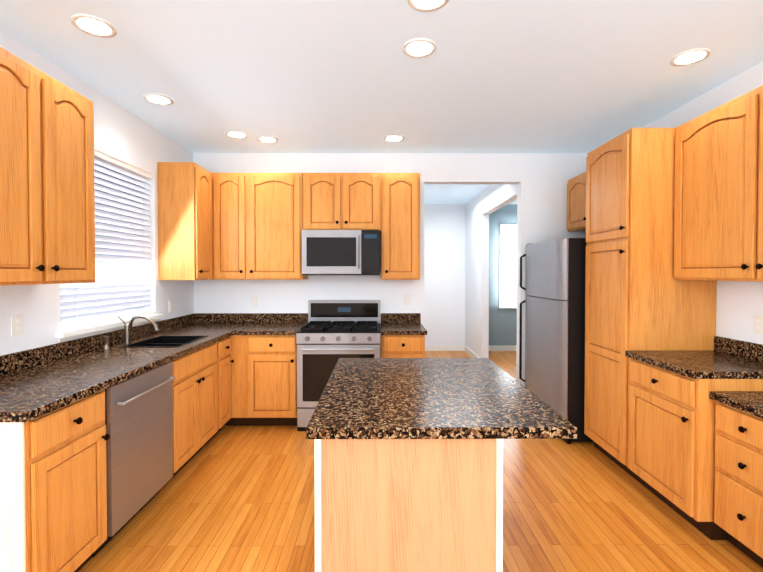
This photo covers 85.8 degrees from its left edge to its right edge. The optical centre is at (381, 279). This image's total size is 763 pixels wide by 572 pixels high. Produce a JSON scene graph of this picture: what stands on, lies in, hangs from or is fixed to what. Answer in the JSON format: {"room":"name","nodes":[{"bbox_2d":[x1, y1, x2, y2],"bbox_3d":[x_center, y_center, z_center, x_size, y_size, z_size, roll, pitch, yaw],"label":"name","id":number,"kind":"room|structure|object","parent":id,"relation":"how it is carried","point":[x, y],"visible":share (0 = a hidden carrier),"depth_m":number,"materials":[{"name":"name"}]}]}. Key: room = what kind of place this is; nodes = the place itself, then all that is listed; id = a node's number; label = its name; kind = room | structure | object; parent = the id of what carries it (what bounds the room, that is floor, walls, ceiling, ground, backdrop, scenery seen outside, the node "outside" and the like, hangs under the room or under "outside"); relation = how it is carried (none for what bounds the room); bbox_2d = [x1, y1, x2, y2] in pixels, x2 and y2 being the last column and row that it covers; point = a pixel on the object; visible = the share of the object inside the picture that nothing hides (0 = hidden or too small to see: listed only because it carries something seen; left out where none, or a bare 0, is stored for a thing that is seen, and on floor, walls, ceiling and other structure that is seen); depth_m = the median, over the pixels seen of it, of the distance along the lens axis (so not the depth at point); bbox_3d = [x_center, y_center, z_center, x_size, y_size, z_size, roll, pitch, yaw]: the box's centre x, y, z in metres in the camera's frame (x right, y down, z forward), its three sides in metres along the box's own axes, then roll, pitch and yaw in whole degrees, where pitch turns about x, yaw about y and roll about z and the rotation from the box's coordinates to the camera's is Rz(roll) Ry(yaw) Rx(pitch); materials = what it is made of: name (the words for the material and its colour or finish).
{"room":"kitchen","nodes":[
{"label":"kitchen","id":0,"kind":"room"},
{"bbox_2d":[0,29,193,355],"bbox_3d":[-2.072,0.070,1.047,0.150,2.740,6.970,0,1,0],"label":"wall","id":1,"kind":"structure","parent":0,"point":[120,132],"depth_m":2.92,"materials":[{"name":"white paint"}]},
{"bbox_2d":[11,314,22,335],"bbox_3d":[-1.999,0.252,2.255,0.007,0.114,0.070,0,1,0],"label":"electrical outlet plate","id":2,"kind":"object","parent":1,"relation":"attached to","point":[16,325],"visible":1,"depth_m":2.25,"materials":[{"name":"white plastic"}]},
{"bbox_2d":[0,47,94,285],"bbox_3d":[-1.810,-0.497,1.822,0.379,1.050,1.155,0,1,0],"label":"upper cabinet","id":3,"kind":"object","parent":1,"relation":"attached to","point":[47,212],"visible":1,"depth_m":2.03,"materials":[{"name":"brown wood"}]},
{"bbox_2d":[55,147,163,341],"bbox_3d":[-2.057,-0.271,3.099,0.199,1.308,1.175,0,1,0],"label":"window","id":4,"kind":"structure","parent":1,"relation":"in","point":[68,335],"depth_m":3.29,"materials":[{"name":"white"}]},
{"bbox_2d":[60,150,152,326],"bbox_3d":[-2.053,-0.308,3.099,0.074,1.203,1.079,0,1,0],"label":"window blinds","id":5,"kind":"object","parent":4,"relation":"attached to","point":[120,286],"visible":0.6,"depth_m":3.17,"materials":[{"name":"white plastic"}]},
{"bbox_2d":[169,300,172,311],"bbox_3d":[-2.008,0.257,3.915,0.007,0.114,0.070,0,1,0],"label":"electrical outlet plate","id":6,"kind":"object","parent":1,"relation":"attached to","point":[170,305],"visible":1,"depth_m":3.91,"materials":[{"name":"white plastic"}]},
{"bbox_2d":[157,162,212,279],"bbox_3d":[-1.821,-0.525,4.046,0.379,1.060,0.713,0,1,0],"label":"upper cabinet","id":7,"kind":"object","parent":1,"relation":"attached to","point":[184,220],"visible":0.98,"depth_m":3.69,"materials":[{"name":"brown wood"}]},
{"bbox_2d":[0,0,762,203],"bbox_3d":[1.418,-1.379,3.009,7.150,0.100,11.100,0,1,0],"label":"ceiling","id":8,"kind":"structure","parent":0,"point":[486,76],"depth_m":2.55,"materials":[{"name":"white paint"}]},
{"bbox_2d":[71,14,116,37],"bbox_3d":[-1.493,-1.313,2.134,0.196,0.006,0.196,0,1,0],"label":"recessed light","id":9,"kind":"object","parent":8,"relation":"in","point":[93,25],"visible":1,"depth_m":2.12,"materials":[{"name":"white"}]},
{"bbox_2d":[143,93,172,104],"bbox_3d":[-1.648,-1.327,3.033,0.196,0.006,0.196,0,1,0],"label":"recessed light","id":10,"kind":"object","parent":8,"relation":"in","point":[158,99],"visible":1,"depth_m":3.03,"materials":[{"name":"white glass"}]},
{"bbox_2d":[225,131,247,137],"bbox_3d":[-1.342,-1.338,3.805,0.196,0.006,0.196,0,1,0],"label":"recessed light","id":11,"kind":"object","parent":8,"relation":"in","point":[235,134],"visible":1,"depth_m":3.80,"materials":[{"name":"white"}]},
{"bbox_2d":[257,136,277,142],"bbox_3d":[-1.092,-1.340,3.946,0.196,0.006,0.196,0,1,0],"label":"recessed light","id":12,"kind":"object","parent":8,"relation":"in","point":[267,139],"visible":0.98,"depth_m":3.94,"materials":[{"name":"white glass"}]},
{"bbox_2d":[384,135,403,141],"bbox_3d":[0.118,-1.340,3.913,0.196,0.006,0.196,0,1,0],"label":"recessed light","id":13,"kind":"object","parent":8,"relation":"in","point":[393,138],"visible":1,"depth_m":3.91,"materials":[{"name":"white"}]},
{"bbox_2d":[402,38,436,57],"bbox_3d":[0.216,-1.316,2.343,0.196,0.006,0.196,0,1,0],"label":"recessed light","id":14,"kind":"object","parent":8,"relation":"in","point":[419,48],"visible":1,"depth_m":2.34,"materials":[{"name":"white"}]},
{"bbox_2d":[408,0,448,11],"bbox_3d":[0.218,-1.310,1.913,0.196,0.006,0.196,0,1,0],"label":"recessed light","id":15,"kind":"object","parent":8,"relation":"in","point":[426,5],"visible":1,"depth_m":1.96,"materials":[{"name":"white"}]},
{"bbox_2d":[670,48,710,65],"bbox_3d":[1.836,-1.318,2.442,0.196,0.006,0.196,0,1,0],"label":"recessed light","id":16,"kind":"object","parent":8,"relation":"in","point":[689,57],"visible":1,"depth_m":2.44,"materials":[{"name":"white"}]},
{"bbox_2d":[193,153,586,386],"bbox_3d":[1.485,0.018,4.490,7.000,2.740,0.120,0,1,0],"label":"wall","id":17,"kind":"structure","parent":0,"point":[540,180],"depth_m":4.42,"materials":[{"name":"white paint"}]},
{"bbox_2d":[251,296,257,306],"bbox_3d":[-1.365,0.240,4.414,0.070,0.114,0.007,0,1,0],"label":"electrical outlet plate","id":18,"kind":"object","parent":17,"relation":"attached to","point":[254,301],"visible":1,"depth_m":4.41,"materials":[{"name":"white plastic"}]},
{"bbox_2d":[212,173,307,279],"bbox_3d":[-1.235,-0.527,4.216,0.898,1.060,0.379,0,1,0],"label":"upper cabinet","id":19,"kind":"object","parent":17,"relation":"attached to","point":[257,223],"visible":1,"depth_m":4.06,"materials":[{"name":"brown wood"}]},
{"bbox_2d":[303,173,380,233],"bbox_3d":[-0.394,-0.770,4.217,0.776,0.575,0.379,0,1,0],"label":"upper cabinet","id":20,"kind":"object","parent":17,"relation":"attached to","point":[341,201],"visible":0.96,"depth_m":4.06,"materials":[{"name":"brown wood"}]},
{"bbox_2d":[302,230,379,274],"bbox_3d":[-0.394,-0.260,4.173,0.756,0.437,0.476,0,1,0],"label":"microwave","id":21,"kind":"object","parent":20,"relation":"attached to","point":[340,252],"visible":1,"depth_m":3.97,"materials":[{"name":"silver metal"}]},
{"bbox_2d":[381,173,419,279],"bbox_3d":[0.191,-0.528,4.224,0.385,1.060,0.379,0,1,0],"label":"upper cabinet","id":22,"kind":"object","parent":17,"relation":"attached to","point":[400,226],"visible":1,"depth_m":4.07,"materials":[{"name":"brown wood"}]},
{"bbox_2d":[404,294,409,304],"bbox_3d":[0.275,0.220,4.422,0.070,0.114,0.007,0,1,0],"label":"electrical outlet plate","id":23,"kind":"object","parent":17,"relation":"attached to","point":[406,299],"visible":1,"depth_m":4.42,"materials":[{"name":"white plastic"}]},
{"bbox_2d":[78,351,762,571],"bbox_3d":[1.418,1.460,3.051,7.150,0.100,11.100,0,1,0],"label":"floor","id":24,"kind":"structure","parent":0,"point":[233,499],"depth_m":2.44,"materials":[{"name":"brown wood"}]},
{"bbox_2d":[0,389,109,571],"bbox_3d":[-1.673,0.987,1.846,0.649,0.880,0.484,0,1,0],"label":"base cabinet","id":25,"kind":"object","parent":24,"relation":"on","point":[53,491],"visible":1,"depth_m":1.74,"materials":[{"name":"brown wood"}]},
{"bbox_2d":[92,361,175,557],"bbox_3d":[-1.668,0.982,2.406,0.664,0.874,0.629,0,1,0],"label":"dishwasher","id":26,"kind":"object","parent":24,"relation":"on","point":[139,427],"visible":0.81,"depth_m":2.32,"materials":[{"name":"grey metal"}]},
{"bbox_2d":[159,342,217,490],"bbox_3d":[-1.679,0.968,3.116,0.649,0.880,0.783,0,1,0],"label":"base cabinet","id":27,"kind":"object","parent":24,"relation":"on","point":[195,400],"visible":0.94,"depth_m":3.05,"materials":[{"name":"brown wood"}]},
{"bbox_2d":[0,313,247,421],"bbox_3d":[-1.675,0.459,2.994,0.660,0.140,2.848,0,1,0],"label":"countertop","id":28,"kind":"structure","parent":27,"relation":"on","point":[35,383],"depth_m":2.37,"materials":[{"name":"stone"}]},
{"bbox_2d":[103,315,158,348],"bbox_3d":[-1.814,0.378,2.989,0.274,0.219,0.261,0,1,0],"label":"faucet","id":29,"kind":"object","parent":28,"relation":"on","point":[127,328],"visible":0.98,"depth_m":3.08,"materials":[{"name":"silver metal"}]},
{"bbox_2d":[122,336,207,346],"bbox_3d":[-1.668,0.584,3.212,0.406,0.204,0.516,0,1,0],"label":"sink","id":30,"kind":"object","parent":28,"relation":"in","point":[168,341],"visible":0.17,"depth_m":3.35,"materials":[{"name":"black metal"}]},
{"bbox_2d":[208,336,233,441],"bbox_3d":[-1.682,0.960,3.667,0.649,0.880,0.313,0,1,0],"label":"base cabinet","id":31,"kind":"object","parent":24,"relation":"on","point":[223,361],"visible":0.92,"depth_m":3.65,"materials":[{"name":"brown wood"}]},
{"bbox_2d":[223,335,296,425],"bbox_3d":[-1.396,0.953,4.102,1.230,0.880,0.649,0,1,0],"label":"base cabinet","id":32,"kind":"object","parent":24,"relation":"on","point":[264,378],"visible":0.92,"depth_m":3.82,"materials":[{"name":"brown wood"}]},
{"bbox_2d":[236,313,307,334],"bbox_3d":[-1.065,0.442,4.092,0.572,0.140,0.658,0,1,0],"label":"countertop","id":33,"kind":"structure","parent":32,"relation":"on","point":[255,323],"depth_m":4.34,"materials":[{"name":"stone"}]},
{"bbox_2d":[296,300,379,430],"bbox_3d":[-0.393,0.811,4.057,0.764,1.165,0.743,0,1,0],"label":"range","id":34,"kind":"object","parent":24,"relation":"on","point":[330,333],"visible":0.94,"depth_m":3.74,"materials":[{"name":"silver metal"}]},
{"bbox_2d":[381,335,424,357],"bbox_3d":[0.200,0.953,4.111,0.410,0.880,0.649,0,1,0],"label":"base cabinet","id":35,"kind":"object","parent":24,"relation":"on","point":[402,346],"visible":0.23,"depth_m":3.81,"materials":[{"name":"brown wood"}]},
{"bbox_2d":[381,313,426,334],"bbox_3d":[0.207,0.442,4.110,0.429,0.140,0.636,0,1,0],"label":"countertop","id":36,"kind":"structure","parent":35,"relation":"on","point":[401,324],"depth_m":4.25,"materials":[{"name":"stone"}]},
{"bbox_2d":[314,439,502,571],"bbox_3d":[0.094,0.985,2.001,0.668,0.879,1.092,0,1,0],"label":"kitchen island","id":37,"kind":"object","parent":24,"relation":"on","point":[408,505],"visible":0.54,"depth_m":1.46,"materials":[{"name":"brown wood"}]},
{"bbox_2d":[306,358,576,438],"bbox_3d":[0.205,0.523,1.997,0.937,0.040,1.168,0,1,0],"label":"island countertop","id":38,"kind":"structure","parent":37,"relation":"on","point":[424,398],"depth_m":1.66,"materials":[{"name":"stone"}]},
{"bbox_2d":[519,238,593,443],"bbox_3d":[1.880,0.515,3.947,0.816,1.762,0.935,0,1,0],"label":"refrigerator","id":39,"kind":"object","parent":24,"relation":"on","point":[555,332],"visible":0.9,"depth_m":3.56,"materials":[{"name":"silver metal"}]},
{"bbox_2d":[584,128,716,481],"bbox_3d":[1.986,0.183,3.134,0.649,2.450,0.606,0,1,0],"label":"pantry cabinet","id":40,"kind":"object","parent":24,"relation":"on","point":[638,296],"visible":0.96,"depth_m":2.85,"materials":[{"name":"brown wood"}]},
{"bbox_2d":[628,358,762,539],"bbox_3d":[1.989,0.977,2.535,0.649,0.880,0.610,0,1,0],"label":"base cabinet","id":41,"kind":"object","parent":24,"relation":"on","point":[672,440],"visible":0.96,"depth_m":2.36,"materials":[{"name":"brown wood"}]},
{"bbox_2d":[625,336,762,378],"bbox_3d":[1.998,0.466,2.527,0.631,0.140,0.613,0,1,0],"label":"countertop","id":42,"kind":"structure","parent":41,"relation":"on","point":[727,358],"depth_m":2.50,"materials":[{"name":"stone"}]},
{"bbox_2d":[714,401,762,567],"bbox_3d":[2.034,1.037,2.017,0.564,0.775,0.420,0,1,0],"label":"base cabinet","id":43,"kind":"object","parent":24,"relation":"on","point":[738,496],"visible":1,"depth_m":2.05,"materials":[{"name":"brown wood"}]},
{"bbox_2d":[709,391,762,418],"bbox_3d":[2.045,0.582,1.705,0.546,0.140,1.027,0,1,0],"label":"countertop","id":44,"kind":"structure","parent":43,"relation":"on","point":[750,402],"depth_m":2.09,"materials":[{"name":"stone"}]},
{"bbox_2d":[424,204,516,344],"bbox_3d":[2.578,-0.030,7.746,4.780,2.740,0.120,0,1,0],"label":"wall","id":45,"kind":"structure","parent":0,"point":[456,274],"depth_m":7.68,"materials":[{"name":"white paint"}]},
{"bbox_2d":[425,345,463,350],"bbox_3d":[0.868,1.291,7.688,1.400,0.100,0.015,0,1,0],"label":"baseboard","id":46,"kind":"structure","parent":45,"relation":"attached to","point":[427,347],"depth_m":7.68,"materials":[{"name":"white"}]},
{"bbox_2d":[489,345,516,350],"bbox_3d":[3.278,1.291,7.702,3.179,0.100,0.014,0,1,0],"label":"baseboard","id":47,"kind":"structure","parent":45,"relation":"attached to","point":[491,347],"depth_m":7.69,"materials":[{"name":"white wood"}]},
{"bbox_2d":[498,224,516,307],"bbox_3d":[2.693,-0.240,7.703,1.010,1.560,0.140,0,1,0],"label":"room window","id":48,"kind":"structure","parent":45,"relation":"in","point":[508,268],"depth_m":7.75,"materials":[{"name":"white glass"}]},
{"bbox_2d":[464,184,516,357],"bbox_3d":[1.636,-0.007,6.176,0.120,2.740,3.250,0,1,0],"label":"wall","id":49,"kind":"structure","parent":0,"point":[494,197],"depth_m":6.59,"materials":[{"name":"white paint"}]},
{"bbox_2d":[464,345,479,357],"bbox_3d":[1.564,1.300,7.086,0.015,0.100,1.170,0,1,0],"label":"baseboard","id":50,"kind":"structure","parent":49,"relation":"attached to","point":[467,350],"depth_m":7.18,"materials":[{"name":"white"}]},
{"bbox_2d":[643,62,762,344],"bbox_3d":[2.383,0.071,1.010,0.120,2.740,6.850,0,1,0],"label":"wall","id":51,"kind":"structure","parent":0,"point":[739,304],"depth_m":2.71,"materials":[{"name":"white paint"}]},
{"bbox_2d":[567,172,585,231],"bbox_3d":[2.129,-0.778,3.924,0.353,0.550,0.992,0,1,0],"label":"upper cabinet","id":52,"kind":"object","parent":51,"relation":"attached to","point":[576,203],"visible":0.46,"depth_m":4.19,"materials":[{"name":"brown wood"}]},
{"bbox_2d":[674,85,762,281],"bbox_3d":[2.155,-0.507,2.186,0.319,1.040,1.262,0,1,0],"label":"upper cabinet","id":53,"kind":"object","parent":51,"relation":"attached to","point":[718,217],"visible":1,"depth_m":2.37,"materials":[{"name":"brown wood"}]},
{"bbox_2d":[753,315,762,333],"bbox_3d":[2.311,0.278,2.518,0.007,0.114,0.070,0,1,0],"label":"electrical outlet plate","id":54,"kind":"object","parent":51,"relation":"attached to","point":[757,324],"visible":1,"depth_m":2.52,"materials":[{"name":"white plastic"}]}
]}

